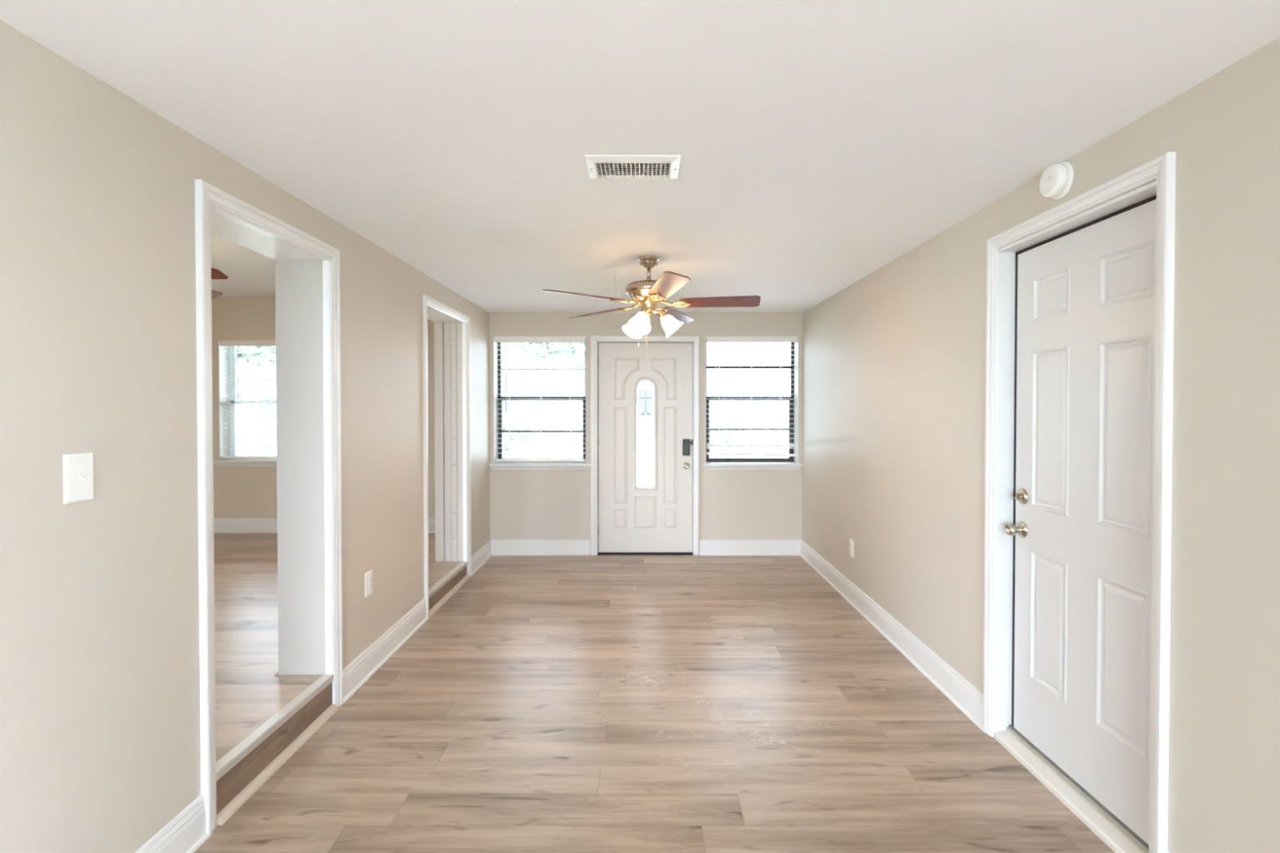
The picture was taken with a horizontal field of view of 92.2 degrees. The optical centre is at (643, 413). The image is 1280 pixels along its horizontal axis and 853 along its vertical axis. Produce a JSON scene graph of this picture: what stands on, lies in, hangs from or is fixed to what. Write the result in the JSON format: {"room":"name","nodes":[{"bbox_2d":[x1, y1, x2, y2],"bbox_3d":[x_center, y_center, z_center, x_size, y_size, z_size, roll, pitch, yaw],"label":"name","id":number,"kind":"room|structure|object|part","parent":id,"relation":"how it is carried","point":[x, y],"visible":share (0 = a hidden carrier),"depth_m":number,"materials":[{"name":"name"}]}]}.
{"room":"empty living room","nodes":[
{"label":"empty living room","id":0,"kind":"room"},
{"bbox_2d":[210,234,275,296],"bbox_3d":[-3.865,-1.213,1.693,4.270,0.120,9.820,0,1,0],"label":"ceiling","id":1,"kind":"structure","parent":0,"point":[250,273],"depth_m":5.18,"materials":[{"name":"white paint"}]},
{"bbox_2d":[211,267,228,298],"bbox_3d":[-3.384,-0.833,4.028,1.260,0.705,1.282,0,1,-6],"label":"ceiling fan","id":2,"kind":"object","parent":1,"relation":"hanging from","point":[215,273],"visible":0.02,"depth_m":4.08,"materials":[{"name":"brown wood"}]},
{"bbox_3d":[-3.292,-0.897,4.442,0.142,0.007,0.479,-15,-7,16],"label":"blade","id":3,"kind":"part","parent":2,"relation":"part of","materials":[{"name":"brown wood"}]},
{"bbox_3d":[-2.995,-0.916,4.041,0.479,0.007,0.142,0,-15,0],"label":"blade","id":4,"kind":"part","parent":2,"relation":"part of","materials":[{"name":"brown wood"}]},
{"bbox_2d":[0,20,489,852],"bbox_3d":[-1.603,0.136,1.612,0.253,2.815,9.620,0,1,0],"label":"wall","id":5,"kind":"structure","parent":0,"point":[100,739],"depth_m":1.73,"materials":[{"name":"beige paint"}]},
{"bbox_2d":[62,452,93,504],"bbox_3d":[-1.466,0.168,1.611,0.022,0.126,0.082,0,1,0],"label":"light switch","id":6,"kind":"object","parent":5,"relation":"attached to","point":[78,477],"visible":1,"depth_m":1.60,"materials":[{"name":"white plastic"}]},
{"bbox_2d":[134,794,210,852],"bbox_3d":[-1.464,1.381,-0.558,0.026,0.146,5.245,0,1,0],"label":"baseboard","id":7,"kind":"structure","parent":5,"relation":"attached to","point":[186,833],"depth_m":1.96,"materials":[{"name":"white paint"}]},
{"bbox_2d":[195,179,342,835],"bbox_3d":[-1.465,0.317,2.509,0.024,2.188,0.929,0,1,0],"label":"trim","id":8,"kind":"structure","parent":5,"relation":"attached to","point":[206,194],"depth_m":2.08,"materials":[{"name":"white paint"}]},
{"bbox_2d":[210,204,333,703],"bbox_3d":[-1.613,0.344,2.518,0.279,2.134,0.855,0,1,0],"label":"trim","id":9,"kind":"structure","parent":5,"relation":"attached to","point":[302,275],"depth_m":2.91,"materials":[{"name":"white paint"}]},
{"bbox_2d":[216,674,337,825],"bbox_3d":[-1.481,1.320,2.521,0.064,0.182,0.803,0,1,0],"label":"trim","id":10,"kind":"structure","parent":5,"relation":"attached to","point":[241,772],"depth_m":2.43,"materials":[{"name":"brown wood"}]},
{"bbox_2d":[364,569,372,597],"bbox_3d":[-1.472,0.913,3.309,0.009,0.126,0.080,0,1,0],"label":"wall outlet","id":11,"kind":"object","parent":5,"relation":"attached to","point":[368,575],"visible":1,"depth_m":3.30,"materials":[{"name":"white plastic"}]},
{"bbox_2d":[342,597,428,702],"bbox_3d":[-1.464,1.323,3.574,0.026,0.146,1.170,0,1,0],"label":"baseboard","id":12,"kind":"structure","parent":5,"relation":"attached to","point":[364,665],"depth_m":3.44,"materials":[{"name":"white paint"}]},
{"bbox_2d":[427,305,466,561],"bbox_3d":[-1.607,0.314,4.672,0.267,2.134,0.965,0,1,0],"label":"trim","id":13,"kind":"structure","parent":5,"relation":"attached to","point":[450,449],"depth_m":5.14,"materials":[{"name":"white paint"}]},
{"bbox_2d":[422,294,471,617],"bbox_3d":[-1.465,0.288,4.672,0.024,2.186,1.060,0,1,0],"label":"trim","id":14,"kind":"structure","parent":5,"relation":"attached to","point":[427,300],"depth_m":4.29,"materials":[{"name":"white paint"}]},
{"bbox_2d":[428,561,470,616],"bbox_3d":[-1.481,1.305,4.687,0.064,0.151,0.932,0,1,0],"label":"trim","id":15,"kind":"structure","parent":5,"relation":"attached to","point":[444,588],"depth_m":4.61,"materials":[{"name":"brown wood"}]},
{"bbox_2d":[471,539,492,575],"bbox_3d":[-1.464,1.295,5.580,0.026,0.146,0.723,0,1,0],"label":"baseboard","id":16,"kind":"structure","parent":5,"relation":"attached to","point":[482,554],"depth_m":5.56,"materials":[{"name":"white paint"}]},
{"bbox_2d":[211,296,435,518],"bbox_3d":[-3.865,0.067,6.532,4.270,2.815,0.220,0,1,0],"label":"wall","id":17,"kind":"structure","parent":0,"point":[238,492],"depth_m":6.42,"materials":[{"name":"beige paint"}]},
{"bbox_2d":[213,459,276,466],"bbox_3d":[-3.950,0.519,6.450,1.040,0.070,0.135,0,1,0],"label":"trim","id":18,"kind":"structure","parent":17,"relation":"attached to","point":[220,463],"depth_m":6.41,"materials":[{"name":"white paint"}]},
{"bbox_2d":[218,340,276,459],"bbox_3d":[-3.950,-0.141,6.516,0.940,1.248,0.195,0,1,0],"label":"window","id":19,"kind":"structure","parent":17,"relation":"in","point":[223,380],"depth_m":6.55,"materials":[{"name":"white plastic"}]},
{"bbox_3d":[-3.950,-0.142,6.589,0.940,1.248,0.050,0,1,0],"label":"frame","id":20,"kind":"part","parent":19,"relation":"part of","materials":[{"name":"white plastic"}]},
{"bbox_3d":[-3.950,-0.423,6.593,0.880,0.627,0.023,0,1,0],"label":"sash","id":21,"kind":"part","parent":19,"relation":"part of","materials":[{"name":"white plastic"}]},
{"bbox_2d":[220,341,276,458],"bbox_3d":[-3.950,-0.143,6.464,0.916,1.228,0.071,0,1,0],"label":"window blind","id":22,"kind":"object","parent":19,"relation":"attached to","point":[222,343],"visible":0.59,"depth_m":6.45,"materials":[{"name":"white plastic"}]},
{"bbox_3d":[-4.272,-0.130,6.472,0.010,1.167,0.056,0,1,0],"label":"ladder cord","id":23,"kind":"part","parent":22,"relation":"part of","materials":[{"name":"white plastic"}]},
{"bbox_3d":[-3.950,0.460,6.480,0.904,0.022,0.044,0,1,0],"label":"rail","id":24,"kind":"part","parent":22,"relation":"part of","materials":[{"name":"white plastic"}]},
{"bbox_3d":[-3.946,-0.130,6.472,0.010,1.167,0.056,0,1,0],"label":"ladder cord","id":25,"kind":"part","parent":22,"relation":"part of","materials":[{"name":"white plastic"}]},
{"bbox_3d":[-3.950,0.165,6.572,0.880,0.610,0.032,0,1,0],"label":"sash","id":26,"kind":"part","parent":19,"relation":"part of","materials":[{"name":"clear glass"}]},
{"bbox_2d":[213,518,435,533],"bbox_3d":[-3.865,1.169,6.424,4.270,0.146,0.026,0,1,0],"label":"baseboard","id":27,"kind":"structure","parent":17,"relation":"attached to","point":[220,525],"depth_m":6.42,"materials":[{"name":"white paint"}]},
{"bbox_2d":[213,533,461,761],"bbox_3d":[-3.749,1.357,1.629,4.501,0.373,9.620,0,1,0],"label":"floor","id":28,"kind":"structure","parent":0,"point":[248,691],"depth_m":3.43,"materials":[{"name":"brown wood"}]},
{"bbox_2d":[0,0,1279,312],"bbox_3d":[0.097,-0.964,1.448,3.147,0.120,9.323,0,1,0],"label":"ceiling","id":29,"kind":"structure","parent":0,"point":[820,144],"depth_m":1.82,"materials":[{"name":"white paint"}]},
{"bbox_2d":[584,155,680,178],"bbox_3d":[-0.037,-0.909,2.288,0.340,0.014,0.215,0,1,0],"label":"ceiling vent","id":30,"kind":"object","parent":29,"relation":"in","point":[599,166],"visible":1,"depth_m":2.26,"materials":[{"name":"white plastic"}]},
{"bbox_2d":[542,255,760,374],"bbox_3d":[0.069,-0.583,3.708,1.260,0.705,1.282,0,1,0],"label":"ceiling fan","id":31,"kind":"object","parent":29,"relation":"hanging from","point":[647,293],"visible":1,"depth_m":3.66,"materials":[{"name":"brown wood"}]},
{"bbox_3d":[-0.332,-0.673,3.506,0.479,0.007,0.142,1,10,-30],"label":"blade","id":32,"kind":"part","parent":31,"relation":"part of","materials":[{"name":"brown wood"}]},
{"bbox_3d":[-0.284,-0.652,4.002,0.479,0.007,0.142,-2,10,41],"label":"blade","id":33,"kind":"part","parent":31,"relation":"part of","materials":[{"name":"brown wood"}]},
{"bbox_3d":[-0.065,-0.532,3.838,0.130,0.135,0.132,0,1,0],"label":"lamp shade","id":34,"kind":"part","parent":31,"relation":"part of","materials":[{"name":"white glass"}]},
{"bbox_3d":[-0.021,-0.529,3.586,0.130,0.135,0.134,0,1,0],"label":"lamp shade","id":35,"kind":"part","parent":31,"relation":"part of","materials":[{"name":"white glass"}]},
{"bbox_3d":[-0.011,-0.549,3.606,0.051,0.067,0.064,0,1,0],"label":"bulb","id":36,"kind":"part","parent":31,"relation":"part of","materials":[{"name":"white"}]},
{"bbox_3d":[0.021,-0.421,3.715,0.010,0.380,0.010,0,1,0],"label":"pull chain","id":37,"kind":"part","parent":31,"relation":"part of","materials":[{"name":"white"}]},
{"bbox_3d":[0.034,-0.846,3.719,0.024,0.080,0.024,0,1,0],"label":"down rod","id":38,"kind":"part","parent":31,"relation":"part of","materials":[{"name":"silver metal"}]},
{"bbox_3d":[0.109,-0.595,3.739,0.076,0.062,0.046,0,1,0],"label":"lamp arm","id":39,"kind":"part","parent":31,"relation":"part of","materials":[{"name":"gold metal"}]},
{"bbox_3d":[0.126,-0.682,3.307,0.142,0.007,0.479,14,-5,-12],"label":"blade","id":40,"kind":"part","parent":31,"relation":"part of","materials":[{"name":"brown wood"}]},
{"bbox_3d":[0.176,-0.531,3.751,0.134,0.135,0.133,0,1,0],"label":"lamp shade","id":41,"kind":"part","parent":31,"relation":"part of","materials":[{"name":"white glass"}]},
{"bbox_3d":[0.203,-0.647,4.110,0.142,0.007,0.479,-15,-8,22],"label":"blade","id":42,"kind":"part","parent":31,"relation":"part of","materials":[{"name":"brown wood"}]},
{"bbox_3d":[0.457,-0.666,3.680,0.479,0.007,0.142,0,-15,6],"label":"blade","id":43,"kind":"part","parent":31,"relation":"part of","materials":[{"name":"brown wood"}]},
{"bbox_2d":[488,312,802,555],"bbox_3d":[-0.029,0.197,6.026,3.397,2.570,0.200,0,1,0],"label":"wall","id":44,"kind":"structure","parent":0,"point":[525,504],"depth_m":5.93,"materials":[{"name":"beige paint"}]},
{"bbox_2d":[493,336,586,462],"bbox_3d":[-0.992,-0.134,6.019,0.892,1.222,0.195,0,1,0],"label":"window","id":45,"kind":"structure","parent":44,"relation":"in","point":[498,399],"depth_m":6.06,"materials":[{"name":"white metal"}]},
{"bbox_2d":[494,337,585,461],"bbox_3d":[-0.992,-0.136,5.959,0.868,1.202,0.071,0,1,0],"label":"window blind","id":46,"kind":"object","parent":45,"relation":"attached to","point":[497,340],"visible":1,"depth_m":5.93,"materials":[{"name":"white plastic"}]},
{"bbox_3d":[-1.296,-0.123,5.967,0.010,1.141,0.056,0,1,0],"label":"ladder cord","id":47,"kind":"part","parent":46,"relation":"part of","materials":[{"name":"white fabric"}]},
{"bbox_3d":[-0.992,0.454,5.975,0.856,0.022,0.044,0,1,0],"label":"rail","id":48,"kind":"part","parent":46,"relation":"part of","materials":[{"name":"white plastic"}]},
{"bbox_3d":[-0.988,-0.123,5.967,0.010,1.141,0.056,0,1,0],"label":"ladder cord","id":49,"kind":"part","parent":46,"relation":"part of","materials":[{"name":"white fabric"}]},
{"bbox_3d":[-0.706,-0.123,5.967,0.010,1.141,0.056,0,1,0],"label":"ladder cord","id":50,"kind":"part","parent":46,"relation":"part of","materials":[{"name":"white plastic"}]},
{"bbox_3d":[-0.992,0.149,6.075,0.856,0.630,0.032,0,1,0],"label":"sash","id":51,"kind":"part","parent":45,"relation":"part of","materials":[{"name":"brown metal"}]},
{"bbox_3d":[-0.992,-0.145,6.084,0.856,1.142,0.031,0,1,0],"label":"glass pane","id":52,"kind":"part","parent":45,"relation":"part of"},
{"bbox_3d":[-0.992,-0.426,6.096,0.856,0.581,0.023,0,1,0],"label":"sash","id":53,"kind":"part","parent":45,"relation":"part of","materials":[{"name":"glass"}]},
{"bbox_2d":[490,539,590,555],"bbox_3d":[-0.995,1.290,5.929,0.965,0.146,0.026,0,1,0],"label":"baseboard","id":54,"kind":"structure","parent":44,"relation":"attached to","point":[499,547],"depth_m":5.93,"materials":[{"name":"white paint"}]},
{"bbox_2d":[488,463,591,470],"bbox_3d":[-0.986,0.513,5.953,0.980,0.070,0.135,0,1,0],"label":"trim","id":55,"kind":"structure","parent":44,"relation":"attached to","point":[495,466],"depth_m":5.90,"materials":[{"name":"white paint"}]},
{"bbox_2d":[591,336,698,555],"bbox_3d":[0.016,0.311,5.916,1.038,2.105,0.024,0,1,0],"label":"trim","id":56,"kind":"structure","parent":44,"relation":"attached to","point":[594,340],"depth_m":5.91,"materials":[{"name":"white paint"}]},
{"bbox_2d":[597,342,693,552],"bbox_3d":[0.026,0.332,5.952,0.936,2.030,0.111,0,1,0],"label":"door","id":57,"kind":"structure","parent":44,"relation":"in","point":[645,441],"depth_m":5.96,"materials":[{"name":"white wood"}]},
{"bbox_3d":[0.023,0.197,5.966,0.230,1.096,0.030,0,1,0],"label":"glass frame","id":58,"kind":"part","parent":57,"relation":"part of","materials":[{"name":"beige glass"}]},
{"bbox_3d":[0.023,0.197,5.982,0.178,1.044,0.006,0,1,0],"label":"glass pane","id":59,"kind":"part","parent":57,"relation":"part of","materials":[{"name":"glass"}]},
{"bbox_3d":[0.023,-0.107,5.974,0.118,0.248,0.001,0,1,0],"label":"textured glass","id":60,"kind":"part","parent":57,"relation":"part of","materials":[{"name":"glass"}]},
{"bbox_3d":[0.416,0.505,5.932,0.064,0.064,0.067,0,1,0],"label":"knob","id":61,"kind":"part","parent":57,"relation":"part of","materials":[{"name":"gold metal"}]},
{"bbox_2d":[699,539,801,555],"bbox_3d":[1.036,1.290,5.929,0.989,0.146,0.026,0,1,0],"label":"baseboard","id":62,"kind":"structure","parent":44,"relation":"attached to","point":[707,547],"depth_m":5.93,"materials":[{"name":"white paint"}]},
{"bbox_2d":[705,336,798,462],"bbox_3d":[1.045,-0.134,6.019,0.894,1.222,0.195,0,1,0],"label":"window","id":63,"kind":"structure","parent":44,"relation":"in","point":[793,428],"depth_m":6.06,"materials":[{"name":"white metal"}]},
{"bbox_3d":[1.045,-0.145,6.084,0.858,1.142,0.031,0,1,0],"label":"glass pane","id":64,"kind":"part","parent":63,"relation":"part of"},
{"bbox_3d":[1.045,-0.426,6.096,0.858,0.581,0.023,0,1,0],"label":"sash","id":65,"kind":"part","parent":63,"relation":"part of","materials":[{"name":"clear glass"}]},
{"bbox_3d":[1.045,0.149,6.075,0.858,0.630,0.032,0,1,0],"label":"sash","id":66,"kind":"part","parent":63,"relation":"part of","materials":[{"name":"glass"}]},
{"bbox_2d":[706,337,797,456],"bbox_3d":[1.045,-0.161,5.959,0.870,1.153,0.071,0,1,0],"label":"window blind","id":67,"kind":"object","parent":63,"relation":"attached to","point":[709,340],"visible":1,"depth_m":5.94,"materials":[{"name":"white plastic"}]},
{"bbox_3d":[0.740,-0.152,5.966,0.010,1.083,0.056,0,1,0],"label":"ladder cord","id":68,"kind":"part","parent":67,"relation":"part of","materials":[{"name":"white fabric"}]},
{"bbox_3d":[1.049,-0.152,5.966,0.010,1.083,0.056,0,1,0],"label":"ladder cord","id":69,"kind":"part","parent":67,"relation":"part of","materials":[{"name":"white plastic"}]},
{"bbox_3d":[1.045,0.396,5.974,0.858,0.041,0.044,0,1,0],"label":"rail","id":70,"kind":"part","parent":67,"relation":"part of","materials":[{"name":"white plastic"}]},
{"bbox_3d":[1.332,-0.152,5.966,0.010,1.083,0.056,0,1,0],"label":"ladder cord","id":71,"kind":"part","parent":67,"relation":"part of","materials":[{"name":"white fabric"}]},
{"bbox_2d":[703,463,803,470],"bbox_3d":[1.054,0.513,5.953,0.948,0.070,0.135,0,1,0],"label":"trim","id":72,"kind":"structure","parent":44,"relation":"attached to","point":[708,466],"depth_m":5.90,"materials":[{"name":"white paint"}]},
{"bbox_2d":[194,554,1115,852],"bbox_3d":[0.117,1.486,1.472,3.227,0.120,9.303,0,1,0],"label":"floor","id":73,"kind":"structure","parent":0,"point":[628,703],"depth_m":2.67,"materials":[{"name":"brown wood"}]},
{"bbox_2d":[801,37,1279,852],"bbox_3d":[1.600,0.262,1.365,0.140,2.570,9.123,0,1,0],"label":"wall","id":74,"kind":"structure","parent":0,"point":[894,361],"depth_m":1.75,"materials":[{"name":"beige paint"}]},
{"bbox_2d":[849,538,853,557],"bbox_3d":[1.525,0.986,4.514,0.009,0.122,0.080,0,1,0],"label":"wall outlet","id":75,"kind":"object","parent":74,"relation":"attached to","point":[851,542],"visible":1,"depth_m":4.50,"materials":[{"name":"white plastic"}]},
{"bbox_2d":[800,539,983,730],"bbox_3d":[1.517,1.313,4.336,0.026,0.146,3.211,0,1,0],"label":"baseboard","id":76,"kind":"structure","parent":74,"relation":"attached to","point":[967,698],"depth_m":3.52,"materials":[{"name":"white paint"}]},
{"bbox_2d":[1040,161,1074,199],"bbox_3d":[1.504,-0.850,2.250,0.053,0.130,0.130,0,1,0],"label":"smoke detector","id":77,"kind":"object","parent":74,"relation":"attached to","point":[1056,181],"visible":1,"depth_m":2.22,"materials":[{"name":"white plastic"}]},
{"bbox_2d":[994,180,1156,852],"bbox_3d":[1.597,0.357,2.249,0.146,2.115,0.857,0,1,0],"label":"trim","id":78,"kind":"structure","parent":74,"relation":"attached to","point":[1116,834],"depth_m":2.65,"materials":[{"name":"white paint"}]},
{"bbox_2d":[982,151,1175,852],"bbox_3d":[1.518,0.328,2.252,0.024,2.173,0.935,0,1,0],"label":"trim","id":79,"kind":"structure","parent":74,"relation":"attached to","point":[1162,168],"depth_m":1.81,"materials":[{"name":"white paint"}]},
{"bbox_2d":[1004,200,1155,844],"bbox_3d":[1.582,0.343,2.244,0.110,2.028,0.794,0,1,0],"label":"door","id":80,"kind":"structure","parent":74,"relation":"in","point":[1082,530],"depth_m":2.21,"materials":[{"name":"white wood"}]},
{"bbox_3d":[1.563,0.488,2.589,0.067,0.067,0.067,0,1,0],"label":"knob","id":81,"kind":"part","parent":80,"relation":"part of","materials":[{"name":"gold metal"}]},
{"label":"outside","id":82,"kind":"structure","parent":0,"visible":0},
{"bbox_2d":[236,418,788,453],"bbox_3d":[0.000,1.216,43.341,120.000,0.150,73.360,0,1,0],"label":"ground","id":83,"kind":"structure","parent":82,"point":[758,437],"depth_m":27.76,"materials":[{"name":"white"}]},
{"bbox_2d":[235,346,275,449],"bbox_3d":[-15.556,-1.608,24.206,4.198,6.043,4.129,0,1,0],"label":"tree","id":84,"kind":"object","parent":83,"relation":"on","point":[245,380],"visible":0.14,"depth_m":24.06,"materials":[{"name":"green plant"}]},
{"bbox_3d":[-15.556,-2.870,24.188,4.198,2.428,4.129,0,1,0],"label":"crown","id":85,"kind":"part","parent":84,"relation":"part of","materials":[{"name":"green plant"}]},
{"bbox_2d":[236,356,276,444],"bbox_3d":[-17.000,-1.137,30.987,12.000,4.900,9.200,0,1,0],"label":"house","id":86,"kind":"structure","parent":83,"relation":"on","point":[254,380],"depth_m":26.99,"materials":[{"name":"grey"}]},
{"bbox_3d":[-18.100,0.219,26.991,1.000,2.100,0.070,0,1,0],"label":"door","id":87,"kind":"part","parent":86,"relation":"part of","materials":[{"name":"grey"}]},
{"bbox_3d":[-16.175,-0.180,26.935,1.240,1.140,0.030,0,1,0],"label":"pane","id":88,"kind":"part","parent":86,"relation":"part of","materials":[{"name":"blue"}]},
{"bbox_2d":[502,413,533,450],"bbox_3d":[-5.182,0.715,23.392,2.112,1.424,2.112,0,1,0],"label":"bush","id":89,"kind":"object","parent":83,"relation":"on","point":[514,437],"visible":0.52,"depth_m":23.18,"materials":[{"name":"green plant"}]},
{"bbox_2d":[501,342,584,450],"bbox_3d":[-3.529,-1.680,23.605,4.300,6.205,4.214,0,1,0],"label":"tree","id":90,"kind":"object","parent":83,"relation":"on","point":[549,437],"visible":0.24,"depth_m":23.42,"materials":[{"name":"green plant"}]},
{"bbox_3d":[-3.529,-3.026,23.586,4.300,2.649,4.214,0,1,0],"label":"crown","id":91,"kind":"part","parent":90,"relation":"part of","materials":[{"name":"green plant"}]},
{"bbox_2d":[501,345,736,444],"bbox_3d":[-2.750,-1.137,30.987,13.500,4.900,9.200,0,1,0],"label":"house","id":92,"kind":"structure","parent":83,"relation":"on","point":[523,383],"depth_m":26.99,"materials":[{"name":"grey"}]},
{"bbox_3d":[-6.500,-0.180,26.935,1.240,1.140,0.030,0,1,0],"label":"pane","id":93,"kind":"part","parent":92,"relation":"part of","materials":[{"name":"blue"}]},
{"bbox_3d":[-4.000,0.219,26.991,1.000,2.100,0.070,0,1,0],"label":"door","id":94,"kind":"part","parent":92,"relation":"part of","materials":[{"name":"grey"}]},
{"bbox_2d":[709,416,746,452],"bbox_3d":[2.620,0.764,23.055,2.455,1.340,2.433,0,1,0],"label":"bush","id":95,"kind":"object","parent":83,"relation":"on","point":[713,435],"visible":0.5,"depth_m":22.57,"materials":[{"name":"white plant"}]},
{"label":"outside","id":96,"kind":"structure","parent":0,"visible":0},
{"bbox_2d":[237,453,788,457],"bbox_3d":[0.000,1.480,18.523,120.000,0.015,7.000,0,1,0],"label":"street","id":97,"kind":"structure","parent":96,"point":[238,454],"depth_m":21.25,"materials":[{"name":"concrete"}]}
]}

